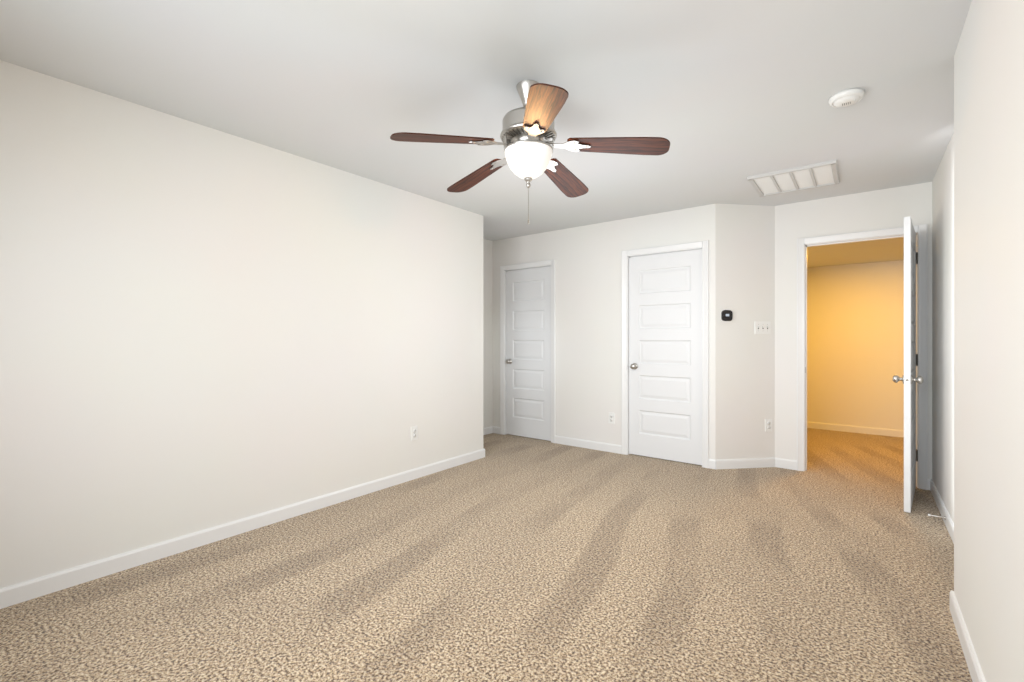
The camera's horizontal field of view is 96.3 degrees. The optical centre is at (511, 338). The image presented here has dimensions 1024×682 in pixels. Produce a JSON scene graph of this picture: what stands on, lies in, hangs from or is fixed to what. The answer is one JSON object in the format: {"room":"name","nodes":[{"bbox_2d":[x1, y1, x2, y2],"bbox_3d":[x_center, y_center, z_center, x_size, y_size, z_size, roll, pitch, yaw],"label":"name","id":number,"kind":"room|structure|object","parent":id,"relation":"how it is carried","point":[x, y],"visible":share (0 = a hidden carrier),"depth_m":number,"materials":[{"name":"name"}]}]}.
{"room":"empty bedroom","nodes":[
{"label":"empty bedroom","id":0,"kind":"room"},
{"bbox_2d":[0,60,482,588],"bbox_3d":[-1.712,-0.020,2.877,0.120,2.440,4.520,0,0,37],"label":"wall","id":1,"kind":"structure","parent":0,"point":[202,328],"depth_m":2.64,"materials":[{"name":"white paint"}]},
{"bbox_2d":[0,449,484,608],"bbox_3d":[-1.620,1.157,2.889,0.013,0.085,4.413,0,0,37],"label":"baseboard","id":2,"kind":"structure","parent":1,"relation":"attached to","point":[66,579],"depth_m":2.63,"materials":[{"name":"white"}]},
{"bbox_2d":[411,426,417,440],"bbox_3d":[-0.833,0.810,3.917,0.009,0.116,0.072,0,0,37],"label":"outlet","id":3,"kind":"object","parent":1,"relation":"attached to","point":[414,432],"visible":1,"depth_m":3.91,"materials":[{"name":"white plastic"}]},
{"bbox_2d":[0,428,971,681],"bbox_3d":[1.026,1.250,3.309,6.200,0.100,9.100,0,0,37],"label":"floor","id":4,"kind":"structure","parent":0,"point":[510,558],"depth_m":2.20,"materials":[{"name":"beige carpet"}]},
{"bbox_2d":[0,0,971,240],"bbox_3d":[1.026,-1.290,3.309,6.200,0.100,9.100,0,0,37],"label":"ceiling","id":5,"kind":"structure","parent":0,"point":[726,98],"depth_m":2.20,"materials":[{"name":"white paint"}]},
{"bbox_2d":[390,80,669,224],"bbox_3d":[0.087,-0.899,2.297,1.267,0.681,1.251,0,0,37],"label":"ceiling fan","id":6,"kind":"object","parent":5,"relation":"hanging from","point":[528,135],"visible":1,"depth_m":2.17,"materials":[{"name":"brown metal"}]},
{"bbox_2d":[747,160,839,196],"bbox_3d":[2.197,-1.230,3.570,0.560,0.020,0.560,0,0,37],"label":"ceiling vent","id":7,"kind":"object","parent":5,"relation":"in","point":[817,175],"visible":1,"depth_m":3.53,"materials":[{"name":"white metal"}]},
{"bbox_2d":[829,88,864,107],"bbox_3d":[1.710,-1.219,2.343,0.150,0.042,0.150,0,0,37],"label":"smoke detector","id":8,"kind":"object","parent":5,"relation":"attached to","point":[847,97],"visible":1,"depth_m":2.31,"materials":[{"name":"white plastic"}]},
{"bbox_2d":[483,239,492,427],"bbox_3d":[-0.594,-0.020,5.485,0.120,2.440,0.980,0,0,37],"label":"wall","id":9,"kind":"structure","parent":0,"point":[487,333],"depth_m":5.76,"materials":[{"name":"white paint"}]},
{"bbox_2d":[483,426,495,434],"bbox_3d":[-0.541,1.157,5.445,0.013,0.085,0.980,0,0,37],"label":"baseboard","id":10,"kind":"structure","parent":9,"relation":"attached to","point":[492,429],"depth_m":5.77,"materials":[{"name":"white wood"}]},
{"bbox_2d":[493,204,715,459],"bbox_3d":[0.800,-0.020,5.109,2.790,2.440,0.120,0,0,37],"label":"wall","id":11,"kind":"structure","parent":0,"point":[588,328],"depth_m":4.97,"materials":[{"name":"white paint"}]},
{"bbox_2d":[500,259,554,442],"bbox_3d":[0.205,0.146,5.540,0.804,2.107,0.163,0,0,37],"label":"door","id":12,"kind":"structure","parent":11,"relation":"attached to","point":[528,352],"depth_m":5.53,"materials":[{"name":"white paint"}]},
{"bbox_2d":[555,436,621,453],"bbox_3d":[0.819,1.157,5.010,0.816,0.085,0.013,0,0,37],"label":"baseboard","id":13,"kind":"structure","parent":11,"relation":"attached to","point":[613,448],"depth_m":4.98,"materials":[{"name":"white wood"}]},
{"bbox_2d":[608,412,614,423],"bbox_3d":[1.050,0.840,4.835,0.072,0.116,0.009,0,0,37],"label":"outlet","id":14,"kind":"object","parent":11,"relation":"attached to","point":[611,417],"visible":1,"depth_m":4.83,"materials":[{"name":"white plastic"}]},
{"bbox_2d":[622,240,708,467],"bbox_3d":[1.510,0.146,4.538,0.854,2.107,0.163,0,0,37],"label":"door","id":15,"kind":"structure","parent":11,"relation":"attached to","point":[665,356],"depth_m":4.51,"materials":[{"name":"white paint"}]},
{"bbox_2d":[708,458,796,469],"bbox_3d":[2.209,1.157,4.210,0.656,0.085,0.435,0,0,37],"label":"baseboard","id":16,"kind":"structure","parent":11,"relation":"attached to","point":[752,462],"depth_m":4.23,"materials":[{"name":"white wood"}]},
{"bbox_2d":[716,204,774,459],"bbox_3d":[2.182,-0.020,4.313,0.644,2.440,0.120,0,0,-8],"label":"wall","id":17,"kind":"structure","parent":0,"point":[745,295],"depth_m":4.25,"materials":[{"name":"white paint"}]},
{"bbox_2d":[721,310,732,321],"bbox_3d":[1.976,-0.210,4.215,0.108,0.108,0.021,0,0,-8],"label":"thermostat","id":18,"kind":"object","parent":17,"relation":"attached to","point":[726,315],"visible":1,"depth_m":4.21,"materials":[{"name":"black plastic"}]},
{"bbox_2d":[755,321,770,333],"bbox_3d":[2.338,-0.100,4.265,0.163,0.116,0.017,0,0,-8],"label":"light switch","id":19,"kind":"object","parent":17,"relation":"attached to","point":[762,327],"visible":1,"depth_m":4.27,"materials":[{"name":"white plastic"}]},
{"bbox_2d":[765,419,771,431],"bbox_3d":[2.397,0.810,4.276,0.072,0.116,0.009,0,0,-7],"label":"outlet","id":20,"kind":"object","parent":17,"relation":"attached to","point":[768,425],"visible":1,"depth_m":4.27,"materials":[{"name":"white plastic"}]},
{"bbox_2d":[775,182,931,478],"bbox_3d":[2.952,-0.020,3.987,1.270,2.440,0.120,0,0,37],"label":"wall","id":21,"kind":"structure","parent":0,"point":[875,210],"depth_m":4.14,"materials":[{"name":"white paint"}]},
{"bbox_2d":[797,224,927,489],"bbox_3d":[2.988,0.146,3.959,0.884,2.107,0.158,0,0,37],"label":"door frame","id":22,"kind":"structure","parent":21,"relation":"attached to","point":[921,232],"depth_m":3.77,"materials":[{"name":"white wood"}]},
{"bbox_2d":[893,216,922,512],"bbox_3d":[2.971,0.178,3.419,0.163,2.027,0.774,0,0,43],"label":"entry door","id":23,"kind":"structure","parent":21,"relation":"in","point":[908,379],"depth_m":3.15,"materials":[{"name":"white paint"}]},
{"bbox_2d":[807,260,903,429],"bbox_3d":[4.679,-0.020,5.687,2.900,2.440,0.120,0,0,37],"label":"wall","id":24,"kind":"structure","parent":0,"point":[855,338],"depth_m":5.83,"materials":[{"name":"yellow paint"}]},
{"bbox_2d":[807,421,903,437],"bbox_3d":[4.658,1.157,5.619,2.450,0.085,0.013,0,0,37],"label":"baseboard","id":25,"kind":"structure","parent":24,"relation":"attached to","point":[815,425],"depth_m":5.82,"materials":[{"name":"white wood"}]},
{"bbox_2d":[807,237,903,267],"bbox_3d":[3.968,-1.095,4.720,2.450,0.290,2.280,0,0,37],"label":"ceiling","id":26,"kind":"structure","parent":0,"point":[885,250],"depth_m":5.12,"materials":[{"name":"white paint"}]},
{"bbox_2d":[932,133,953,522],"bbox_3d":[2.763,-0.020,2.796,0.120,2.440,2.240,0,0,37],"label":"wall","id":27,"kind":"structure","parent":0,"point":[943,330],"depth_m":3.11,"materials":[{"name":"white paint"}]},
{"bbox_2d":[928,479,953,543],"bbox_3d":[2.663,1.157,2.797,0.040,0.085,2.120,0,0,37],"label":"baseboard","id":28,"kind":"structure","parent":27,"relation":"attached to","point":[949,524],"depth_m":3.09,"materials":[{"name":"white wood"}]},
{"bbox_2d":[928,514,945,519],"bbox_3d":[2.745,1.150,2.961,0.084,0.022,0.022,0,0,37],"label":"door stop","id":29,"kind":"object","parent":28,"relation":"attached to","point":[944,517],"visible":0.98,"depth_m":2.95,"materials":[{"name":"silver metal"}]},
{"bbox_2d":[954,0,1023,681],"bbox_3d":[0.879,-0.020,0.435,0.235,2.440,3.800,0,0,37],"label":"wall","id":30,"kind":"structure","parent":0,"point":[989,324],"depth_m":1.43,"materials":[{"name":"white paint"}]},
{"bbox_2d":[949,590,985,681],"bbox_3d":[0.822,1.157,0.563,0.013,0.085,3.693,0,0,37],"label":"baseboard","id":31,"kind":"structure","parent":30,"relation":"attached to","point":[976,673],"depth_m":1.73,"materials":[{"name":"white"}]}
]}

